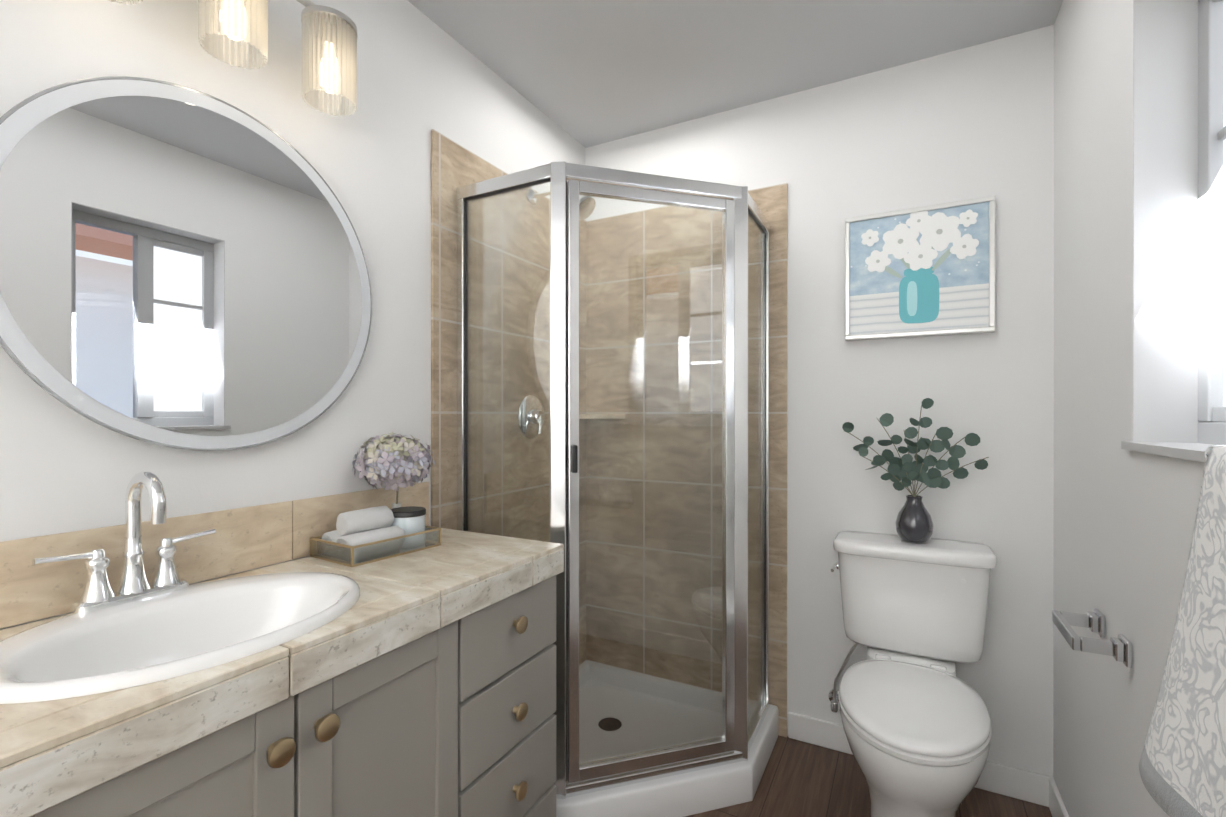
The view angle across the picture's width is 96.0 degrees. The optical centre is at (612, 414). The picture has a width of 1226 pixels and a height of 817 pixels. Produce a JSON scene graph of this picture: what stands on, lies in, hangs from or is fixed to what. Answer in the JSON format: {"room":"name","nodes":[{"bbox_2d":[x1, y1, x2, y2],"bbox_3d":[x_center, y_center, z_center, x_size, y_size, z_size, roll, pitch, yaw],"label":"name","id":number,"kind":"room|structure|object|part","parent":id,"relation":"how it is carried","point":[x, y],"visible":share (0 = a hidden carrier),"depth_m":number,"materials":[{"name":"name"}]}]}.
{"room":"bathroom","nodes":[
{"label":"bathroom","id":0,"kind":"room"},
{"bbox_2d":[0,0,584,629],"bbox_3d":[-0.957,0.004,1.104,0.140,2.440,3.560,0,0,28],"label":"wall","id":1,"kind":"structure","parent":0,"point":[66,468],"depth_m":1.34,"materials":[{"name":"white paint"}]},
{"bbox_2d":[0,76,371,450],"bbox_3d":[-0.829,-0.291,1.160,0.030,0.734,0.734,0,0,28],"label":"round mirror","id":2,"kind":"object","parent":1,"relation":"attached to","point":[183,267],"visible":0.98,"depth_m":1.08,"materials":[{"name":"white mirror"}]},
{"bbox_2d":[0,483,427,622],"bbox_3d":[-0.901,0.275,1.054,0.004,0.137,1.423,0,0,28],"label":"backsplash","id":3,"kind":"structure","parent":1,"relation":"attached to","point":[284,530],"depth_m":1.18,"materials":[{"name":"beige tile"}]},
{"bbox_2d":[110,0,357,115],"bbox_3d":[-0.776,-0.918,1.108,0.172,0.395,0.529,0,0,28],"label":"sconce","id":4,"kind":"object","parent":1,"relation":"attached to","point":[328,32],"visible":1,"depth_m":1.23,"materials":[{"name":"clear glass"}]},
{"bbox_3d":[-0.849,-0.809,0.913,0.114,0.176,0.114,0,0,28],"label":"lamp shade","id":5,"kind":"part","parent":4,"relation":"part of","materials":[{"name":"clear glass"}]},
{"bbox_3d":[-0.752,-0.798,1.095,0.048,0.105,0.048,0,0,28],"label":"bulb","id":6,"kind":"part","parent":4,"relation":"part of","materials":[{"name":"white glass"}]},
{"bbox_3d":[-0.752,-0.809,1.095,0.114,0.176,0.114,0,0,28],"label":"lamp shade","id":7,"kind":"part","parent":4,"relation":"part of","materials":[{"name":"clear glass"}]},
{"bbox_3d":[-0.656,-0.798,1.277,0.048,0.105,0.048,0,0,28],"label":"bulb","id":8,"kind":"part","parent":4,"relation":"part of","materials":[{"name":"white glass"}]},
{"bbox_3d":[-0.656,-0.809,1.277,0.114,0.176,0.114,0,0,28],"label":"lamp shade","id":9,"kind":"part","parent":4,"relation":"part of","materials":[{"name":"clear glass"}]},
{"bbox_2d":[408,0,1062,147],"bbox_3d":[-0.145,-1.265,0.671,1.980,0.100,3.560,0,0,28],"label":"ceiling","id":10,"kind":"structure","parent":0,"point":[587,73],"depth_m":1.81,"materials":[{"name":"grey paint"}]},
{"bbox_2d":[585,25,1053,776],"bbox_3d":[0.657,0.003,2.183,1.700,2.440,0.140,0,0,28],"label":"wall","id":11,"kind":"structure","parent":0,"point":[975,121],"depth_m":1.89,"materials":[{"name":"white paint"}]},
{"bbox_2d":[788,712,1048,804],"bbox_3d":[1.009,1.176,1.908,0.780,0.095,0.018,0,0,28],"label":"baseboard","id":12,"kind":"structure","parent":11,"relation":"attached to","point":[1023,784],"depth_m":1.80,"materials":[{"name":"white"}]},
{"bbox_2d":[845,196,994,340],"bbox_3d":[1.033,-0.484,1.882,0.445,0.435,0.034,0,0,28],"label":"picture frame","id":13,"kind":"object","parent":11,"relation":"attached to","point":[929,270],"visible":0.98,"depth_m":1.86,"materials":[{"name":"silver metal"}]},
{"bbox_2d":[685,735,1051,816],"bbox_3d":[-0.145,1.275,0.674,1.980,0.100,3.560,0,0,28],"label":"floor","id":14,"kind":"structure","parent":0,"point":[801,779],"depth_m":1.78,"materials":[{"name":"brown wood"}]},
{"bbox_2d":[0,555,563,816],"bbox_3d":[-0.679,0.807,0.943,0.500,0.836,1.435,0,0,28],"label":"bathroom vanity","id":15,"kind":"object","parent":14,"relation":"on","point":[446,709],"depth_m":0.96,"materials":[{"name":"grey wood"}]},
{"bbox_2d":[0,531,559,782],"bbox_3d":[-0.684,0.382,0.946,0.488,0.074,1.444,0,0,28],"label":"countertop","id":16,"kind":"structure","parent":15,"relation":"on","point":[461,563],"depth_m":0.88,"materials":[{"name":"beige stone"}]},
{"bbox_2d":[28,471,219,610],"bbox_3d":[-0.825,0.213,0.970,0.129,0.229,0.259,0,0,28],"label":"faucet","id":17,"kind":"object","parent":16,"relation":"on","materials":[{"name":"silver metal"}]},
{"bbox_2d":[0,559,415,742],"bbox_3d":[-0.686,0.405,0.909,0.410,0.154,0.530,0,0,28],"label":"sink","id":18,"kind":"object","parent":16,"relation":"in","point":[55,671],"depth_m":0.91,"materials":[{"name":"white ceramic"}]},
{"bbox_2d":[310,506,440,566],"bbox_3d":[-0.592,0.287,1.392,0.174,0.112,0.250,0,0,33],"label":"tray","id":19,"kind":"object","parent":16,"relation":"on","point":[364,536],"visible":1,"depth_m":1.33,"materials":[{"name":"clear glass"}]},
{"bbox_3d":[-0.592,0.320,1.392,0.196,0.046,0.264,0,0,28],"label":"frame","id":20,"kind":"part","parent":19,"relation":"part of","materials":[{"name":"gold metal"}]},
{"bbox_2d":[352,432,435,508],"bbox_3d":[-0.575,0.193,1.462,0.203,0.294,0.210,0,0,28],"label":"hydrangea","id":21,"kind":"object","parent":19,"relation":"on","point":[396,461],"visible":0.98,"depth_m":1.40,"materials":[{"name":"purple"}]},
{"bbox_2d":[391,503,400,508],"bbox_3d":[-0.589,0.291,1.500,0.040,0.098,0.040,0,0,28],"label":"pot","id":22,"kind":"object","parent":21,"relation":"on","point":[394,505],"depth_m":1.49,"materials":[{"name":"white"}]},
{"bbox_2d":[390,506,425,547],"bbox_3d":[-0.538,0.293,1.442,0.093,0.092,0.093,0,0,28],"label":"candle","id":23,"kind":"object","parent":19,"relation":"on","point":[408,520],"depth_m":1.41,"materials":[{"name":"white glass"}]},
{"bbox_3d":[-0.486,0.490,0.803,0.028,0.040,0.040,0,0,28],"label":"knob","id":24,"kind":"part","parent":15,"relation":"part of","materials":[{"name":"gold metal"}]},
{"bbox_3d":[-0.453,0.489,0.866,0.028,0.040,0.040,0,0,28],"label":"knob","id":25,"kind":"part","parent":15,"relation":"part of","materials":[{"name":"gold metal"}]},
{"bbox_3d":[-0.221,0.886,1.303,0.028,0.040,0.040,0,0,28],"label":"knob","id":26,"kind":"part","parent":15,"relation":"part of","materials":[{"name":"gold metal"}]},
{"bbox_3d":[-0.221,0.700,1.303,0.028,0.040,0.040,0,0,28],"label":"knob","id":27,"kind":"part","parent":15,"relation":"part of","materials":[{"name":"gold metal"}]},
{"bbox_3d":[-0.221,0.495,1.302,0.028,0.040,0.040,0,0,28],"label":"knob","id":28,"kind":"part","parent":15,"relation":"part of","materials":[{"name":"gold metal"}]},
{"bbox_2d":[431,129,787,816],"bbox_3d":[0.051,0.173,1.898,0.893,2.100,0.928,0,0,28],"label":"shower","id":29,"kind":"object","parent":14,"relation":"on","point":[609,403],"visible":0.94,"depth_m":1.95,"materials":[{"name":"tile"}]},
{"bbox_3d":[-0.279,0.039,2.105,0.031,0.073,0.036,0,0,28],"label":"valve lever","id":30,"kind":"part","parent":29,"relation":"part of","materials":[{"name":"silver metal"}]},
{"bbox_3d":[-0.222,-0.817,2.083,0.214,0.067,0.017,0,0,28],"label":"arm","id":31,"kind":"part","parent":29,"relation":"part of"},
{"bbox_3d":[-0.111,0.129,1.599,0.020,0.080,0.020,0,0,28],"label":"door pull","id":32,"kind":"part","parent":29,"relation":"part of","materials":[{"name":"black plastic"}]},
{"bbox_2d":[579,414,624,418],"bbox_3d":[-0.079,0.008,2.367,0.200,0.020,0.200,0,0,28],"label":"corner shelf","id":33,"kind":"object","parent":29,"relation":"attached to","point":[592,416],"depth_m":2.32,"materials":[{"name":"stone"}]},
{"bbox_3d":[0.053,0.195,1.936,0.782,1.773,0.782,0,0,28],"label":"glass","id":34,"kind":"part","parent":29,"relation":"part of","materials":[{"name":"clear glass"}]},
{"bbox_3d":[0.126,0.195,1.695,0.399,1.761,0.399,0,0,28],"label":"door frame","id":35,"kind":"part","parent":29,"relation":"part of","materials":[{"name":"silver metal"}]},
{"bbox_3d":[0.126,0.192,1.695,0.342,1.687,0.342,0,0,28],"label":"door glass","id":36,"kind":"part","parent":29,"relation":"part of","materials":[{"name":"clear glass"}]},
{"bbox_2d":[828,531,996,816],"bbox_3d":[0.838,0.819,1.594,0.493,0.810,0.730,0,0,28],"label":"toilet","id":37,"kind":"object","parent":14,"relation":"on","point":[915,718],"visible":1,"depth_m":1.63,"materials":[{"name":"white ceramic"}]},
{"bbox_2d":[867,646,955,676],"bbox_3d":[0.956,0.793,1.776,0.250,0.050,0.190,0,0,28],"label":"toilet hinge","id":38,"kind":"object","parent":37,"relation":"attached to","point":[873,652],"depth_m":1.73,"materials":[{"name":"white plastic"}]},
{"bbox_3d":[0.970,0.612,1.802,0.432,0.312,0.200,0,0,28],"label":"tank","id":39,"kind":"part","parent":37,"relation":"part of","materials":[{"name":"white ceramic"}]},
{"bbox_3d":[0.969,0.434,1.800,0.456,0.042,0.220,0,0,28],"label":"tank lid","id":40,"kind":"part","parent":37,"relation":"part of","materials":[{"name":"white ceramic"}]},
{"bbox_3d":[0.797,0.765,1.476,0.356,0.025,0.482,0,0,28],"label":"seat lid","id":41,"kind":"part","parent":37,"relation":"part of","materials":[{"name":"white plastic"}]},
{"bbox_2d":[842,398,988,543],"bbox_3d":[0.974,0.179,1.800,0.418,0.466,0.110,0,0,28],"label":"vase","id":42,"kind":"object","parent":37,"relation":"on","point":[914,523],"visible":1,"depth_m":1.77,"materials":[{"name":"black glass"}]},
{"bbox_3d":[0.797,0.789,1.476,0.358,0.019,0.484,0,0,28],"label":"seat","id":43,"kind":"part","parent":37,"relation":"part of","materials":[{"name":"white plastic"}]},
{"bbox_3d":[0.842,1.011,1.562,0.354,0.425,0.664,0,0,28],"label":"bowl","id":44,"kind":"part","parent":37,"relation":"part of","materials":[{"name":"white ceramic"}]},
{"bbox_2d":[1053,0,1204,816],"bbox_3d":[0.667,0.005,0.241,0.140,2.440,3.560,0,0,28],"label":"wall","id":45,"kind":"structure","parent":0,"point":[1123,523],"depth_m":1.29,"materials":[{"name":"white paint"}]},
{"bbox_2d":[1040,773,1068,816],"bbox_3d":[0.598,1.178,0.279,0.018,0.095,3.280,0,0,28],"label":"baseboard","id":46,"kind":"structure","parent":45,"relation":"attached to","point":[1050,796],"depth_m":1.68,"materials":[{"name":"white"}]},
{"bbox_2d":[1052,608,1131,667],"bbox_3d":[1.061,0.487,1.234,0.092,0.052,0.223,0,0,28],"label":"toilet paper holder","id":47,"kind":"object","parent":45,"relation":"attached to","point":[1119,648],"visible":1,"depth_m":1.17,"materials":[{"name":"silver metal"}]},
{"bbox_2d":[1133,0,1197,442],"bbox_3d":[0.967,-0.395,0.852,0.094,0.901,0.560,0,0,28],"label":"window recess","id":48,"kind":"object","parent":45,"relation":"attached to","point":[1165,220],"visible":1,"depth_m":1.10,"materials":[{"name":"grey paint"}]},
{"bbox_2d":[1121,441,1212,462],"bbox_3d":[0.961,0.064,0.855,0.107,0.016,0.600,0,0,28],"label":"window sill","id":49,"kind":"structure","parent":45,"relation":"attached to","point":[1192,451],"depth_m":0.96,"materials":[{"name":"grey paint"}]},
{"bbox_2d":[1139,444,1225,816],"bbox_3d":[0.632,0.256,0.466,0.130,0.460,0.611,0,0,28],"label":"towel","id":50,"kind":"object","parent":45,"relation":"attached to","point":[1182,766],"visible":1,"depth_m":0.65,"materials":[{"name":"white fabric"}]},
{"bbox_2d":[1198,0,1225,444],"bbox_3d":[1.027,-0.393,0.820,0.049,0.905,0.560,0,0,28],"label":"window","id":51,"kind":"structure","parent":45,"relation":"in","point":[1211,274],"depth_m":1.03,"materials":[{"name":"white glass"}]},
{"bbox_3d":[1.083,-0.393,0.923,0.004,0.815,0.235,0,0,28],"label":"obscure window glass","id":52,"kind":"part","parent":51,"relation":"part of","materials":[{"name":"white glass"}]}
]}

